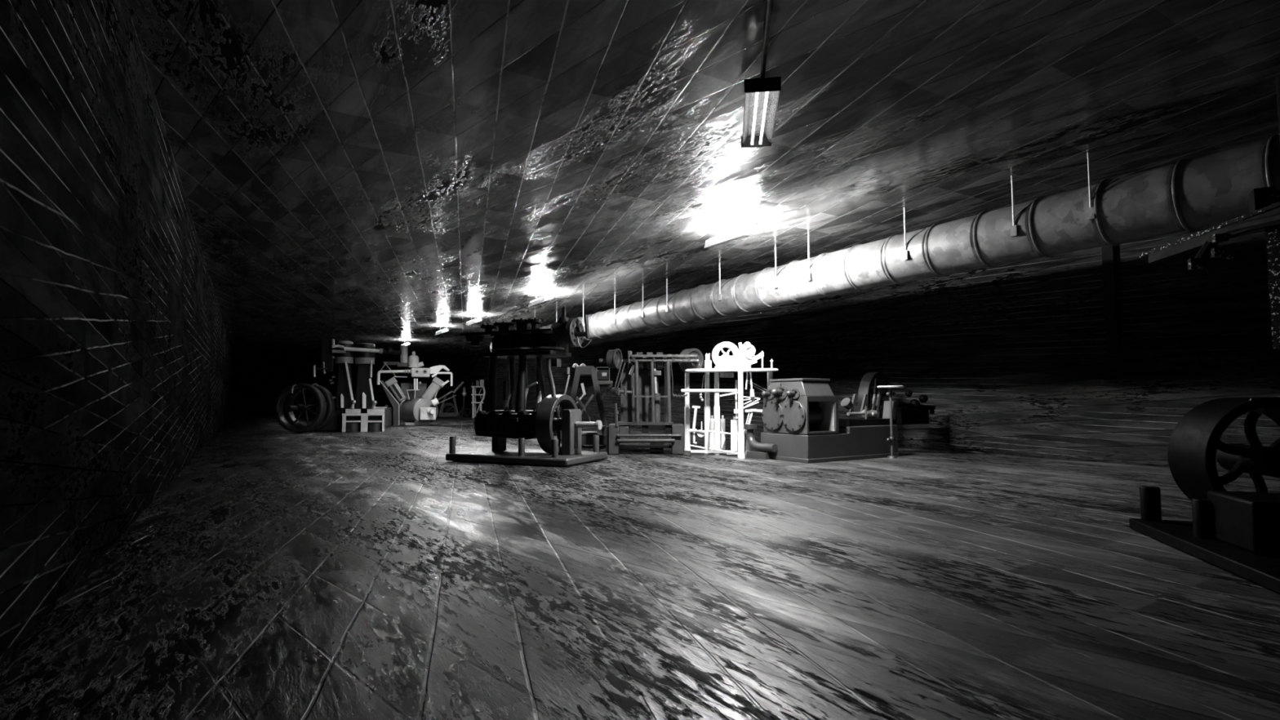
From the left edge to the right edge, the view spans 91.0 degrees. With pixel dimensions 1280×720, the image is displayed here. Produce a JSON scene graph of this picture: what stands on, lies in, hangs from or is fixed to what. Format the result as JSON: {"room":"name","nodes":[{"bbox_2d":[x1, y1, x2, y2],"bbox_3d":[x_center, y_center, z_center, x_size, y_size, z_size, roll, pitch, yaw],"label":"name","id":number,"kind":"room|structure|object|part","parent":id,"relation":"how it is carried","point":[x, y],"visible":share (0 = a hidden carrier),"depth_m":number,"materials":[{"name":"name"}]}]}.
{"room":"factory floor","nodes":[
{"label":"factory floor","id":0,"kind":"room"},
{"bbox_2d":[0,0,232,666],"bbox_3d":[-16.975,0.375,24.795,0.300,5.400,68.000,2,-4,-32],"label":"wall","id":1,"kind":"structure","parent":0,"point":[116,353],"depth_m":5.04,"materials":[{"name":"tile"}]},
{"bbox_2d":[230,354,452,417],"bbox_3d":[-27.033,2.533,58.706,18.630,5.400,0.300,2,-4,-32],"label":"wall","id":2,"kind":"structure","parent":0,"point":[257,380],"depth_m":55.96,"materials":[{"name":"tile"}]},
{"bbox_2d":[0,414,1279,719],"bbox_3d":[-8.946,3.538,29.617,19.230,0.300,68.600,2,-4,-32],"label":"floor","id":3,"kind":"structure","parent":0,"point":[281,574],"depth_m":4.85,"materials":[{"name":"concrete"}]},
{"bbox_2d":[274,338,401,432],"bbox_3d":[-14.497,1.236,30.090,5.195,4.407,3.032,2,-4,-34],"label":"engine","id":4,"kind":"object","parent":3,"relation":"on","point":[330,416],"visible":1,"depth_m":29.60,"materials":[{"name":"paint"}]},
{"bbox_3d":[-15.024,0.507,29.002,0.114,0.526,0.101,2,-4,-24],"label":"hand lever","id":5,"kind":"part","parent":4,"relation":"part of","materials":[{"name":"metal"}]},
{"bbox_3d":[-14.776,0.401,29.122,0.470,0.096,0.088,2,-4,-24],"label":"lever arm","id":6,"kind":"part","parent":4,"relation":"part of","materials":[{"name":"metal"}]},
{"bbox_3d":[-15.045,2.761,30.390,1.205,1.271,1.600,2,-4,-24],"label":"frame","id":7,"kind":"part","parent":4,"relation":"part of","materials":[{"name":"black metal"}]},
{"bbox_3d":[-14.048,-0.830,29.971,0.692,0.132,0.692,2,-4,-24],"label":"cylinder lid","id":8,"kind":"part","parent":4,"relation":"part of","materials":[{"name":"grey paint"}]},
{"bbox_3d":[-13.657,0.987,29.538,0.425,1.798,0.100,2,-4,-24],"label":"slanted rod","id":9,"kind":"part","parent":4,"relation":"part of","materials":[{"name":"white paint"}]},
{"bbox_3d":[-12.798,0.413,29.965,0.069,0.828,0.100,2,-4,-24],"label":"slanted rod","id":10,"kind":"part","parent":4,"relation":"part of","materials":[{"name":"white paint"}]},
{"bbox_3d":[-12.768,1.412,29.915,0.259,1.059,0.100,2,-4,-24],"label":"slanted rod","id":11,"kind":"part","parent":4,"relation":"part of","materials":[{"name":"white paint"}]},
{"bbox_2d":[377,345,453,425],"bbox_3d":[-13.477,1.516,37.548,3.421,4.742,3.835,-2,-4,33],"label":"v-engine","id":12,"kind":"object","parent":3,"relation":"on","point":[416,407],"visible":1,"depth_m":37.22,"materials":[{"name":"grey paint"}]},
{"bbox_3d":[-14.779,2.554,37.180,1.148,2.625,1.000,1,-4,-19],"label":"plate frame","id":13,"kind":"part","parent":12,"relation":"part of","materials":[{"name":"grey paint"}]},
{"bbox_3d":[-12.497,3.156,37.059,0.873,0.733,0.550,1,-4,-19],"label":"bearing plate","id":14,"kind":"part","parent":12,"relation":"part of","materials":[{"name":"paint"}]},
{"bbox_2d":[431,397,439,405],"bbox_3d":[-12.098,2.482,37.161,0.478,0.499,0.397,1,-4,-19],"label":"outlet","id":15,"kind":"object","parent":12,"relation":"attached to","point":[435,402],"depth_m":37.01,"materials":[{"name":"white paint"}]},
{"bbox_3d":[-12.084,2.016,37.301,0.395,1.052,0.080,1,-4,-19],"label":"outlet rod","id":16,"kind":"part","parent":12,"relation":"part of","materials":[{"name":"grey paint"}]},
{"bbox_2d":[437,381,463,416],"bbox_3d":[-17.320,3.650,57.342,2.374,3.381,1.797,1,-4,-17],"label":"engine","id":17,"kind":"object","parent":3,"relation":"on","point":[455,412],"visible":0.92,"depth_m":56.81,"materials":[{"name":"metal"}]},
{"bbox_3d":[-17.541,3.217,56.464,1.431,0.985,0.145,1,-4,-17],"label":"slanted rod","id":18,"kind":"part","parent":17,"relation":"part of","materials":[{"name":"paint"}]},
{"bbox_3d":[-16.426,2.470,56.847,0.990,1.090,0.193,1,-4,-17],"label":"slanted rod","id":19,"kind":"part","parent":17,"relation":"part of","materials":[{"name":"paint"}]},
{"bbox_2d":[457,386,471,417],"bbox_3d":[-15.942,3.820,56.921,0.566,2.690,1.514,-2,-4,24],"label":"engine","id":20,"kind":"object","parent":3,"relation":"on","point":[464,393],"visible":0.98,"depth_m":56.78,"materials":[{"name":"grey paint"}]},
{"bbox_3d":[-15.899,2.866,56.897,0.296,0.788,0.290,1,-4,-16],"label":"motor","id":21,"kind":"part","parent":20,"relation":"part of","materials":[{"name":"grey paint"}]},
{"bbox_2d":[471,379,485,417],"bbox_3d":[-13.640,3.273,53.059,1.172,3.205,1.100,1,-4,-14],"label":"engine","id":22,"kind":"object","parent":3,"relation":"on","point":[473,394],"visible":0.92,"depth_m":52.67,"materials":[{"name":"paint"}]},
{"bbox_3d":[-13.919,3.534,52.504,0.228,2.614,0.190,1,-4,-14],"label":"post","id":23,"kind":"part","parent":22,"relation":"part of","materials":[{"name":"metal"}]},
{"bbox_3d":[-13.991,3.538,53.417,0.172,2.546,0.134,1,-4,-14],"label":"post","id":24,"kind":"part","parent":22,"relation":"part of","materials":[{"name":"metal"}]},
{"bbox_3d":[-13.184,3.521,52.696,0.462,2.614,0.179,1,-4,-14],"label":"curved post","id":25,"kind":"part","parent":22,"relation":"part of","materials":[{"name":"metal"}]},
{"bbox_2d":[445,306,607,466],"bbox_3d":[-2.740,0.601,15.666,3.936,3.750,2.060,-2,-4,23],"label":"engine","id":26,"kind":"object","parent":3,"relation":"on","point":[543,423],"visible":1,"depth_m":15.21,"materials":[{"name":"paint"}]},
{"bbox_3d":[-3.620,2.071,16.164,0.180,0.520,0.400,-2,-4,23],"label":"support leg","id":27,"kind":"part","parent":26,"relation":"part of","materials":[{"name":"black metal"}]},
{"bbox_3d":[-3.280,-0.677,15.972,2.766,0.080,0.600,-2,-4,23],"label":"plate","id":28,"kind":"part","parent":26,"relation":"part of","materials":[{"name":"black metal"}]},
{"bbox_3d":[-3.336,1.076,15.830,0.201,0.475,0.110,-2,-4,23],"label":"connecting rod","id":29,"kind":"part","parent":26,"relation":"part of","materials":[{"name":"metal"}]},
{"bbox_3d":[-3.312,0.383,15.864,0.107,0.953,0.060,-2,-4,23],"label":"piston rod","id":30,"kind":"part","parent":26,"relation":"part of","materials":[{"name":"metal"}]},
{"bbox_3d":[-2.835,0.285,15.662,0.107,0.784,0.060,-2,-4,23],"label":"piston rod","id":31,"kind":"part","parent":26,"relation":"part of","materials":[{"name":"metal"}]},
{"bbox_3d":[-2.858,0.979,15.628,0.202,0.638,0.110,-2,-4,23],"label":"connecting rod","id":32,"kind":"part","parent":26,"relation":"part of","materials":[{"name":"metal"}]},
{"bbox_3d":[-2.824,-0.131,15.739,1.970,0.100,1.000,-2,-4,23],"label":"bed plate","id":33,"kind":"part","parent":26,"relation":"part of","materials":[{"name":"black metal"}]},
{"bbox_3d":[-2.465,1.027,15.454,0.201,0.522,0.110,-2,-4,23],"label":"connecting rod","id":34,"kind":"part","parent":26,"relation":"part of","materials":[{"name":"metal"}]},
{"bbox_3d":[-1.278,-0.802,15.108,0.118,0.584,0.100,-2,-4,23],"label":"crank lever","id":35,"kind":"part","parent":26,"relation":"part of","materials":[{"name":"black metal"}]},
{"bbox_2d":[564,363,613,445],"bbox_3d":[-1.702,1.446,20.316,1.646,2.670,1.064,0,-4,-5],"label":"engine","id":36,"kind":"object","parent":3,"relation":"on","point":[602,377],"visible":0.6,"depth_m":20.02,"materials":[{"name":"grey paint"}]},
{"bbox_3d":[-2.355,0.971,19.921,0.273,1.024,0.051,0,-4,-5],"label":"hand lever","id":37,"kind":"part","parent":36,"relation":"part of","materials":[{"name":"metal"}]},
{"bbox_3d":[-1.843,2.345,20.254,0.921,0.048,0.850,0,-4,-5],"label":"slide rail","id":38,"kind":"part","parent":36,"relation":"part of","materials":[{"name":"metal"}]},
{"bbox_3d":[-1.701,2.558,20.328,1.385,0.328,0.900,0,-4,-5],"label":"sole plate","id":39,"kind":"part","parent":36,"relation":"part of","materials":[{"name":"metal"}]},
{"bbox_3d":[-1.206,0.494,20.400,0.362,0.323,0.400,0,-4,-5],"label":"motor","id":40,"kind":"part","parent":36,"relation":"part of","materials":[{"name":"black metal"}]},
{"bbox_2d":[598,380,613,384],"bbox_3d":[-1.174,0.731,20.388,0.554,0.108,0.500,0,-4,-5],"label":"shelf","id":41,"kind":"object","parent":36,"relation":"attached to","point":[600,382],"depth_m":20.15,"materials":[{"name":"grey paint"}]},
{"bbox_2d":[599,348,703,454],"bbox_3d":[0.364,1.146,17.846,3.039,3.001,1.213,0,-4,-3],"label":"engine","id":42,"kind":"object","parent":3,"relation":"on","point":[634,383],"visible":0.95,"depth_m":17.53,"materials":[{"name":"grey paint"}]},
{"bbox_3d":[-0.654,1.518,17.360,0.110,0.646,0.074,0,-4,0],"label":"crank rod","id":43,"kind":"part","parent":42,"relation":"part of","materials":[{"name":"grey paint"}]},
{"bbox_3d":[-0.396,0.883,17.349,0.468,0.130,0.096,0,-4,0],"label":"crank arm","id":44,"kind":"part","parent":42,"relation":"part of","materials":[{"name":"grey paint"}]},
{"bbox_3d":[-0.350,0.998,17.952,0.397,1.534,0.120,0,-4,0],"label":"panel","id":45,"kind":"part","parent":42,"relation":"part of","materials":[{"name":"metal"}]},
{"bbox_3d":[-0.084,0.879,17.497,0.142,1.726,0.107,0,-4,0],"label":"post","id":46,"kind":"part","parent":42,"relation":"part of","materials":[{"name":"grey metal"}]},
{"bbox_3d":[0.106,1.047,18.136,0.327,1.474,0.100,0,-4,0],"label":"panel","id":47,"kind":"part","parent":42,"relation":"part of","materials":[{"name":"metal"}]},
{"bbox_3d":[0.150,2.432,17.696,1.493,0.075,0.200,0,-4,0],"label":"floor rail","id":48,"kind":"part","parent":42,"relation":"part of","materials":[{"name":"black metal"}]},
{"bbox_3d":[0.352,0.878,17.493,0.128,1.725,0.096,0,-4,0],"label":"post","id":49,"kind":"part","parent":42,"relation":"part of","materials":[{"name":"grey metal"}]},
{"bbox_3d":[0.433,0.593,17.761,0.116,0.701,0.081,0,-4,0],"label":"ram rod","id":50,"kind":"part","parent":42,"relation":"part of","materials":[{"name":"metal"}]},
{"bbox_3d":[0.481,0.950,18.139,0.111,1.710,0.111,0,-4,0],"label":"post","id":51,"kind":"part","parent":42,"relation":"part of","materials":[{"name":"metal"}]},
{"bbox_3d":[0.677,0.013,17.555,1.836,0.055,0.120,0,-4,0],"label":"head rail","id":52,"kind":"part","parent":42,"relation":"part of","materials":[{"name":"grey metal"}]},
{"bbox_3d":[0.676,-0.112,17.513,1.832,0.064,0.120,0,-4,0],"label":"head rail","id":53,"kind":"part","parent":42,"relation":"part of","materials":[{"name":"grey metal"}]},
{"bbox_3d":[0.769,0.949,18.136,0.113,1.710,0.111,0,-4,0],"label":"post","id":54,"kind":"part","parent":42,"relation":"part of","materials":[{"name":"metal"}]},
{"bbox_3d":[0.797,0.878,17.489,0.147,1.725,0.118,0,-4,0],"label":"post","id":55,"kind":"part","parent":42,"relation":"part of","materials":[{"name":"grey metal"}]},
{"bbox_3d":[1.112,0.991,17.479,0.450,0.126,0.055,0,-4,0],"label":"chain","id":56,"kind":"part","parent":42,"relation":"part of","materials":[{"name":"grey paint"}]},
{"bbox_2d":[680,341,778,457],"bbox_3d":[2.477,1.069,17.504,2.649,3.090,2.357,-1,-4,8],"label":"engine","id":57,"kind":"object","parent":3,"relation":"on","point":[741,361],"visible":0.98,"depth_m":17.08,"materials":[{"name":"paint"}]},
{"bbox_3d":[1.506,1.611,17.263,0.132,0.627,0.090,-1,-4,8],"label":"connecting rod","id":58,"kind":"part","parent":57,"relation":"part of","materials":[{"name":"white paint"}]},
{"bbox_3d":[1.568,2.339,16.904,0.455,0.129,0.047,-1,-4,8],"label":"tie rod","id":59,"kind":"part","parent":57,"relation":"part of","materials":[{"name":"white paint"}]},
{"bbox_3d":[1.598,1.934,17.128,0.508,0.057,0.043,-1,-4,8],"label":"tie rod","id":60,"kind":"part","parent":57,"relation":"part of","materials":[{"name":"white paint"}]},
{"bbox_3d":[2.062,2.508,17.229,1.339,0.070,0.100,-1,-4,8],"label":"ground frame","id":61,"kind":"part","parent":57,"relation":"part of","materials":[{"name":"paint"}]},
{"bbox_3d":[2.224,1.949,16.786,0.816,0.128,0.047,-1,-4,8],"label":"tie rod","id":62,"kind":"part","parent":57,"relation":"part of","materials":[{"name":"white paint"}]},
{"bbox_3d":[2.228,2.405,16.554,0.807,0.179,0.050,-1,-4,8],"label":"tie rod","id":63,"kind":"part","parent":57,"relation":"part of","materials":[{"name":"white paint"}]},
{"bbox_3d":[2.473,0.280,17.009,2.506,0.070,0.840,-1,-4,8],"label":"table plate","id":64,"kind":"part","parent":57,"relation":"part of","materials":[{"name":"white paint"}]},
{"bbox_3d":[2.648,1.190,17.280,0.066,0.842,0.058,-1,-4,8],"label":"pump rod","id":65,"kind":"part","parent":57,"relation":"part of","materials":[{"name":"white paint"}]},
{"bbox_3d":[2.856,0.446,16.843,0.079,0.683,0.040,-1,-4,8],"label":"valve rod","id":66,"kind":"part","parent":57,"relation":"part of","materials":[{"name":"white paint"}]},
{"bbox_3d":[2.962,0.445,16.828,0.104,0.896,0.043,-1,-4,8],"label":"valve rod","id":67,"kind":"part","parent":57,"relation":"part of","materials":[{"name":"white paint"}]},
{"bbox_3d":[3.056,1.363,16.857,0.466,0.102,0.079,-1,-4,8],"label":"valve arm","id":68,"kind":"part","parent":57,"relation":"part of","materials":[{"name":"white paint"}]},
{"bbox_3d":[3.188,0.683,17.186,0.548,0.301,0.060,-1,-4,8],"label":"rocking lever","id":69,"kind":"part","parent":57,"relation":"part of","materials":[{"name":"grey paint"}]},
{"bbox_2d":[743,377,899,463],"bbox_3d":[4.753,1.548,16.694,3.726,2.030,2.145,2,-4,-32],"label":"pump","id":70,"kind":"object","parent":3,"relation":"on","point":[800,415],"visible":0.98,"depth_m":15.63,"materials":[{"name":"grey paint"}]},
{"bbox_3d":[3.388,0.927,15.681,0.117,0.266,0.117,2,-4,-32],"label":"cock spout","id":71,"kind":"part","parent":70,"relation":"part of","materials":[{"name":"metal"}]},
{"bbox_3d":[4.037,0.513,15.937,0.970,0.060,1.140,2,-4,-32],"label":"hood lid","id":72,"kind":"part","parent":70,"relation":"part of","materials":[{"name":"grey paint"}]},
{"bbox_2d":[767,380,834,395],"bbox_3d":[4.011,0.718,15.937,0.997,0.389,1.441,2,-4,-32],"label":"hood","id":73,"kind":"object","parent":70,"relation":"attached to","point":[801,388],"depth_m":15.46,"materials":[{"name":"grey paint"}]},
{"bbox_3d":[4.999,2.503,16.503,3.445,0.100,1.665,2,-4,-32],"label":"skirting","id":74,"kind":"part","parent":70,"relation":"part of","materials":[{"name":"grey paint"}]},
{"bbox_2d":[838,372,935,426],"bbox_3d":[6.358,1.138,17.583,3.889,1.680,1.736,2,-4,-32],"label":"engine","id":75,"kind":"object","parent":70,"relation":"on","point":[869,403],"visible":0.93,"depth_m":17.24,"materials":[{"name":"black metal"}]},
{"bbox_3d":[5.648,1.398,16.380,0.680,0.100,0.090,2,-4,-32],"label":"connecting rod","id":76,"kind":"part","parent":75,"relation":"part of","materials":[{"name":"metal"}]},
{"bbox_2d":[864,405,867,418],"bbox_3d":[5.931,1.382,16.500,0.079,0.351,0.070,2,-4,-32],"label":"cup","id":77,"kind":"object","parent":75,"relation":"on","point":[865,406],"depth_m":16.48,"materials":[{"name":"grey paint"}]},
{"bbox_2d":[876,385,904,458],"bbox_3d":[6.527,1.600,16.327,0.660,1.880,0.660,2,-4,-32],"label":"pillar","id":78,"kind":"structure","parent":3,"relation":"on","point":[890,393],"depth_m":16.29,"materials":[{"name":"metal"}]},
{"bbox_3d":[6.527,1.615,16.326,0.070,1.750,0.070,2,-4,-32],"label":"post","id":79,"kind":"part","parent":78,"relation":"part of","materials":[{"name":"grey metal"}]},
{"bbox_2d":[1128,397,1279,593],"bbox_3d":[6.847,1.073,5.390,3.400,1.518,3.742,-1,-4,17],"label":"engine","id":80,"kind":"object","parent":3,"relation":"on","point":[1237,533],"visible":1,"depth_m":6.70,"materials":[{"name":"black paint"}]},
{"bbox_2d":[126,0,1279,361],"bbox_3d":[-8.946,-2.151,29.979,19.230,0.300,68.600,2,-4,-32],"label":"ceiling","id":81,"kind":"structure","parent":0,"point":[384,174],"depth_m":8.97,"materials":[{"name":"concrete"}]},
{"bbox_2d":[435,324,448,335],"bbox_3d":[-10.367,-1.576,32.866,0.315,0.480,1.522,2,-4,-32],"label":"ceiling lamp","id":82,"kind":"object","parent":81,"relation":"hanging from","point":[445,329],"visible":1,"depth_m":32.62,"materials":[{"name":"white paint"}]},
{"bbox_2d":[465,313,481,326],"bbox_3d":[-7.602,-1.840,28.720,0.315,0.480,1.522,2,-4,-32],"label":"ceiling lamp","id":83,"kind":"object","parent":81,"relation":"hanging from","point":[472,322],"visible":1,"depth_m":28.48,"materials":[{"name":"white paint"}]},
{"bbox_2d":[528,293,552,306],"bbox_3d":[-3.598,-2.228,22.629,0.315,0.480,1.522,2,-4,-32],"label":"ceiling lamp","id":84,"kind":"object","parent":81,"relation":"hanging from","point":[535,301],"visible":1,"depth_m":22.40,"materials":[{"name":"white paint"}]},
{"bbox_2d":[703,214,759,248],"bbox_3d":[1.974,-2.798,13.658,0.315,0.480,1.522,2,-4,-32],"label":"ceiling lamp","id":85,"kind":"object","parent":81,"relation":"hanging from","point":[744,230],"visible":1,"depth_m":13.46,"materials":[{"name":"white paint"}]},
{"bbox_2d":[741,0,781,147],"bbox_3d":[1.222,-3.270,6.007,0.400,0.510,4.977,-1,-4,8],"label":"ceiling lamp","id":86,"kind":"object","parent":81,"relation":"hanging from","point":[762,93],"visible":1,"depth_m":7.38,"materials":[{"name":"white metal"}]},
{"bbox_3d":[1.560,-2.937,8.444,0.400,0.155,0.024,0,-4,8],"label":"plate","id":87,"kind":"part","parent":86,"relation":"part of","materials":[{"name":"black metal"}]},
{"bbox_3d":[1.351,-3.034,6.931,0.400,0.155,0.024,0,-4,8],"label":"plate","id":88,"kind":"part","parent":86,"relation":"part of","materials":[{"name":"black metal"}]},
{"bbox_2d":[489,134,1279,351],"bbox_3d":[0.991,-1.849,21.009,1.082,1.441,35.285,2,-4,-31],"label":"ventilation duct","id":89,"kind":"object","parent":81,"relation":"hanging from","point":[1190,195],"visible":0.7,"depth_m":11.11,"materials":[{"name":"grey metal"}]},
{"bbox_3d":[0.099,-2.049,21.503,0.031,0.980,0.031,-3,-4,35],"label":"hanger rod","id":90,"kind":"part","parent":89,"relation":"part of","materials":[{"name":"white paint"}]},
{"bbox_3d":[0.866,-2.130,20.228,0.031,0.980,0.031,-3,-4,35],"label":"hanger rod","id":91,"kind":"part","parent":89,"relation":"part of","materials":[{"name":"white paint"}]},
{"bbox_3d":[2.272,-2.279,17.892,0.031,0.980,0.031,-3,-4,35],"label":"hanger rod","id":92,"kind":"part","parent":89,"relation":"part of","materials":[{"name":"white paint"}]},
{"bbox_3d":[3.441,-2.402,15.950,0.031,0.980,0.031,-3,-4,35],"label":"hanger rod","id":93,"kind":"part","parent":89,"relation":"part of","materials":[{"name":"white paint"}]},
{"bbox_3d":[4.022,-2.464,14.983,0.031,0.980,0.031,-3,-4,35],"label":"hanger rod","id":94,"kind":"part","parent":89,"relation":"part of","materials":[{"name":"white paint"}]},
{"bbox_3d":[5.371,-2.606,12.741,0.031,0.980,0.031,-3,-4,35],"label":"hanger rod","id":95,"kind":"part","parent":89,"relation":"part of","materials":[{"name":"white paint"}]},
{"bbox_3d":[6.473,-2.723,10.909,0.031,0.980,0.031,1,-4,-9],"label":"hanger rod","id":96,"kind":"part","parent":89,"relation":"part of","materials":[{"name":"white paint"}]},
{"bbox_3d":[7.081,-2.787,9.900,0.031,0.980,0.031,1,-4,-9],"label":"hanger rod","id":97,"kind":"part","parent":89,"relation":"part of","materials":[{"name":"white paint"}]},
{"bbox_2d":[1139,73,1279,349],"bbox_3d":[7.263,-1.703,7.869,0.914,3.399,2.171,2,-4,-25],"label":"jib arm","id":98,"kind":"object","parent":81,"relation":"hanging from","point":[1264,202],"visible":1,"depth_m":7.57,"materials":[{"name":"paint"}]},
{"bbox_3d":[6.875,-1.190,7.791,0.110,0.128,0.100,-2,-4,23],"label":"speckled plate","id":99,"kind":"part","parent":98,"relation":"part of","materials":[{"name":"paint"}]},
{"bbox_3d":[7.270,-1.670,7.872,0.058,0.270,2.311,0,-4,-4],"label":"arm","id":100,"kind":"part","parent":98,"relation":"part of","materials":[{"name":"paint"}]},
{"bbox_3d":[7.181,-1.335,7.801,0.120,0.112,0.100,-2,-4,23],"label":"speckled plate","id":101,"kind":"part","parent":98,"relation":"part of","materials":[{"name":"paint"}]},
{"bbox_3d":[7.208,-1.512,7.812,0.130,0.096,0.100,-2,-4,23],"label":"speckled plate","id":102,"kind":"part","parent":98,"relation":"part of","materials":[{"name":"paint"}]},
{"bbox_3d":[7.343,-1.284,7.797,0.060,0.048,0.100,-2,-4,23],"label":"speckled plate","id":103,"kind":"part","parent":98,"relation":"part of","materials":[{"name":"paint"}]},
{"bbox_3d":[7.703,-0.895,7.351,0.480,1.520,0.400,2,-4,-32],"label":"mast plate","id":104,"kind":"part","parent":98,"relation":"part of","materials":[{"name":"paint"}]},
{"bbox_3d":[7.737,-1.732,7.425,0.180,3.399,0.180,2,-4,-32],"label":"hanger post","id":105,"kind":"part","parent":98,"relation":"part of","materials":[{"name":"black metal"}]},
{"bbox_2d":[450,225,1279,471],"bbox_3d":[-0.918,1.012,34.801,0.300,5.400,68.000,2,-4,-32],"label":"wall","id":106,"kind":"structure","parent":0,"point":[1012,359],"depth_m":16.82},
{"bbox_2d":[1101,244,1272,353],"bbox_3d":[12.140,-1.623,13.541,0.160,2.740,3.676,2,-4,-32],"label":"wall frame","id":107,"kind":"object","parent":106,"relation":"attached to","point":[1108,260],"visible":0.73,"depth_m":14.82,"materials":[{"name":"black metal"}]},
{"bbox_3d":[12.177,-0.350,13.400,0.160,0.180,3.336,2,-4,-32],"label":"rail","id":108,"kind":"part","parent":107,"relation":"part of","materials":[{"name":"black metal"}]}
]}

